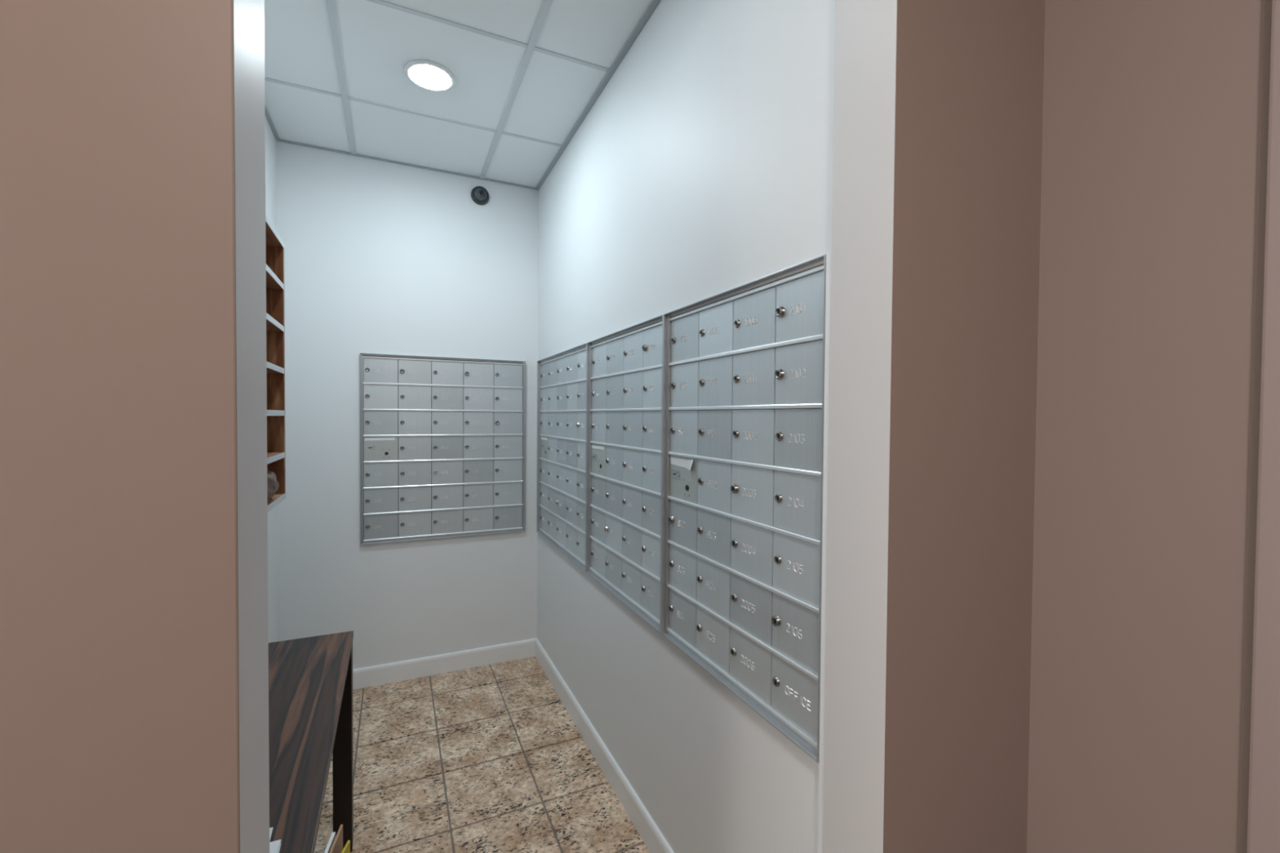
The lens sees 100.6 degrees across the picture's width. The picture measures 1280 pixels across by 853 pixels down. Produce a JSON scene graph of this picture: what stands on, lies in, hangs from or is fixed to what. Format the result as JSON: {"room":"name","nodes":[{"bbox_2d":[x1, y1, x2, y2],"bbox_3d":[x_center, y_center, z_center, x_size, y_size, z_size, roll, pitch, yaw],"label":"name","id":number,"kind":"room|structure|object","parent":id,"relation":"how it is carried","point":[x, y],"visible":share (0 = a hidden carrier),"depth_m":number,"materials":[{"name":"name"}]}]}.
{"room":"apartment mail room","nodes":[
{"label":"apartment mail room","id":0,"kind":"room"},
{"bbox_2d":[265,116,279,642],"bbox_3d":[-1.289,-0.062,1.458,0.120,2.800,2.255,0,1,-25],"label":"wall","id":1,"kind":"structure","parent":0,"point":[270,141],"depth_m":2.40,"materials":[{"name":"white paint"}]},
{"bbox_2d":[265,214,285,511],"bbox_3d":[-0.987,-0.159,1.182,0.193,0.778,0.895,0,1,-25],"label":"cubby","id":2,"kind":"object","parent":1,"relation":"attached to","point":[275,246],"visible":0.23,"depth_m":1.60,"materials":[{"name":"brown wood"}]},
{"bbox_2d":[266,469,279,498],"bbox_3d":[-1.090,0.155,1.450,0.172,0.103,0.300,0,1,-25],"label":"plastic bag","id":3,"kind":"object","parent":2,"relation":"in","point":[273,485],"visible":0.11,"depth_m":1.45,"materials":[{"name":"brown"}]},
{"bbox_2d":[275,141,538,669],"bbox_3d":[-1.225,-0.088,2.796,1.360,2.800,0.120,0,1,-25],"label":"wall","id":4,"kind":"structure","parent":0,"point":[381,257],"depth_m":2.70,"materials":[{"name":"white paint"}]},
{"bbox_2d":[360,352,525,545],"bbox_3d":[-1.037,0.112,2.857,0.824,0.957,0.096,0,1,-25],"label":"mailbox","id":5,"kind":"object","parent":4,"relation":"attached to","point":[442,442],"visible":1,"depth_m":2.81,"materials":[{"name":"metal"}]},
{"bbox_2d":[352,638,536,689],"bbox_3d":[-1.152,1.264,2.787,1.240,0.098,0.013,0,1,-25],"label":"baseboard","id":6,"kind":"structure","parent":4,"relation":"attached to","point":[375,675],"depth_m":2.82,"materials":[{"name":"white paint"}]},
{"bbox_2d":[471,186,488,204],"bbox_3d":[-0.854,-1.243,2.848,0.096,0.096,0.049,0,1,-25],"label":"security camera","id":7,"kind":"object","parent":4,"relation":"attached to","point":[479,195],"visible":1,"depth_m":2.84,"materials":[{"name":"grey plastic"}]},
{"bbox_2d":[264,0,652,187],"bbox_3d":[-0.662,-1.330,1.719,1.240,0.026,2.255,0,1,-25],"label":"ceiling","id":8,"kind":"structure","parent":0,"point":[377,41],"depth_m":2.00,"materials":[{"name":"white"}]},
{"bbox_2d":[404,59,455,91],"bbox_3d":[-0.791,-1.315,2.003,0.180,0.016,0.180,0,1,-25],"label":"recessed light","id":9,"kind":"object","parent":8,"relation":"in","point":[428,75],"visible":1,"depth_m":1.99,"materials":[{"name":"white"}]},
{"bbox_2d":[264,0,609,178],"bbox_3d":[-0.662,-1.314,1.719,1.216,0.006,2.255,0,1,-25],"label":"ceiling grid","id":10,"kind":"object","parent":8,"relation":"attached to","point":[531,46],"depth_m":1.94,"materials":[{"name":"white paint"}]},
{"bbox_2d":[314,656,649,852],"bbox_3d":[-0.654,1.367,1.711,1.240,0.061,2.387,0,1,-25],"label":"floor","id":11,"kind":"structure","parent":0,"point":[490,758],"depth_m":2.03,"materials":[{"name":"tile"}]},
{"bbox_2d":[268,631,353,852],"bbox_3d":[-0.856,1.008,1.123,0.374,0.680,1.130,0,1,-25],"label":"side table","id":12,"kind":"object","parent":11,"relation":"on","point":[310,678],"visible":0.47,"depth_m":1.27,"materials":[{"name":"laminate"}]},
{"bbox_3d":[-0.654,0.674,0.760,0.220,0.003,0.110,0,1,-26],"label":"envelope","id":13,"kind":"object","parent":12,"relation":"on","visible":0},
{"bbox_2d":[269,839,280,852],"bbox_3d":[-0.660,0.670,0.766,0.220,0.003,0.110,0,1,-23],"label":"envelope","id":14,"kind":"object","parent":13,"relation":"on","point":[273,846],"visible":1,"depth_m":0.85,"materials":[{"name":"white paper"}]},
{"bbox_2d":[269,826,273,841],"bbox_3d":[-0.682,0.666,0.783,0.220,0.003,0.110,0,1,-27],"label":"envelope","id":15,"kind":"object","parent":14,"relation":"on","point":[272,828],"visible":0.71,"depth_m":0.87,"materials":[{"name":"white paper"}]},
{"bbox_3d":[-0.514,1.104,0.906,0.150,0.500,0.225,0,1,-25],"label":"waste bin","id":16,"kind":"object","parent":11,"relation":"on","visible":0},
{"bbox_2d":[324,831,335,852],"bbox_3d":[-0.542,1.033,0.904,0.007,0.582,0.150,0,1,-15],"label":"magazine","id":17,"kind":"object","parent":16,"relation":"in","point":[332,837],"visible":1,"depth_m":0.95,"materials":[{"name":"white paper"}]},
{"bbox_2d":[328,824,342,852],"bbox_3d":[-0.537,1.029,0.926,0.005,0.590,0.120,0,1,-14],"label":"envelope","id":18,"kind":"object","parent":16,"relation":"in","point":[337,846],"visible":1,"depth_m":0.96,"materials":[{"name":"paper"}]},
{"bbox_2d":[341,840,350,852],"bbox_3d":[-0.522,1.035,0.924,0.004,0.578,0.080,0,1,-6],"label":"envelope","id":19,"kind":"object","parent":16,"relation":"in","point":[346,849],"visible":1,"depth_m":0.95,"materials":[{"name":"yellow paper"}]},
{"bbox_2d":[0,0,1044,852],"bbox_3d":[-1.344,-0.037,0.117,4.574,2.800,0.132,0,1,-25],"label":"wall","id":20,"kind":"structure","parent":0,"point":[117,631],"depth_m":0.50,"materials":[{"name":"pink paint"}]},
{"bbox_2d":[231,0,239,852],"bbox_3d":[-0.377,0.123,0.496,0.002,2.480,0.002,0,1,-25],"label":"trim","id":21,"kind":"structure","parent":20,"relation":"attached to","point":[232,1],"depth_m":0.49,"materials":[{"name":"brown"}]},
{"bbox_2d":[537,0,835,852],"bbox_3d":[-0.087,-0.066,2.080,0.136,2.800,2.375,0,1,-25],"label":"wall","id":22,"kind":"structure","parent":0,"point":[701,169],"depth_m":1.49,"materials":[{"name":"white paint"}]},
{"bbox_2d":[265,0,661,190],"bbox_3d":[-0.662,-1.313,1.719,1.240,0.006,2.255,0,1,-25],"label":"trim","id":23,"kind":"structure","parent":22,"relation":"attached to","point":[654,3],"depth_m":2.33,"materials":[{"name":"grey paint"}]},
{"bbox_2d":[536,342,586,572],"bbox_3d":[-0.357,0.122,2.617,0.096,0.957,0.842,0,1,-25],"label":"mailbox","id":24,"kind":"object","parent":22,"relation":"attached to","point":[562,381],"visible":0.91,"depth_m":2.56,"materials":[{"name":"metal"}]},
{"bbox_2d":[535,638,674,852],"bbox_3d":[-0.125,1.287,2.027,0.013,0.098,2.255,0,1,-25],"label":"baseboard","id":25,"kind":"structure","parent":22,"relation":"attached to","point":[651,836],"depth_m":2.00,"materials":[{"name":"white paint"}]},
{"bbox_2d":[586,314,663,633],"bbox_3d":[-0.035,0.138,1.921,0.096,0.957,0.690,0,1,-25],"label":"mailbox","id":26,"kind":"object","parent":22,"relation":"attached to","point":[624,435],"visible":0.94,"depth_m":1.86,"materials":[{"name":"metal"}]},
{"bbox_2d":[661,253,826,763],"bbox_3d":[0.247,0.151,1.311,0.096,0.957,0.652,0,1,-25],"label":"mailbox","id":27,"kind":"object","parent":22,"relation":"attached to","point":[744,373],"visible":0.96,"depth_m":1.22,"materials":[{"name":"metal"}]},
{"bbox_2d":[1026,0,1262,852],"bbox_3d":[1.251,-0.017,0.098,0.120,2.800,2.343,0,1,-25],"label":"wall","id":28,"kind":"structure","parent":0,"point":[1150,109],"depth_m":0.87,"materials":[{"name":"brown paint"}]},
{"bbox_2d":[1236,0,1272,852],"bbox_3d":[0.876,0.307,0.763,0.003,2.120,0.014,0,1,-25],"label":"trim","id":29,"kind":"structure","parent":28,"relation":"attached to","point":[1266,24],"depth_m":0.76,"materials":[{"name":"brown"}]},
{"bbox_2d":[1246,0,1279,852],"bbox_3d":[1.055,0.316,0.360,0.018,2.120,0.869,0,1,-25],"label":"trim","id":30,"kind":"structure","parent":28,"relation":"attached to","point":[1264,795],"depth_m":0.73,"materials":[{"name":"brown paint"}]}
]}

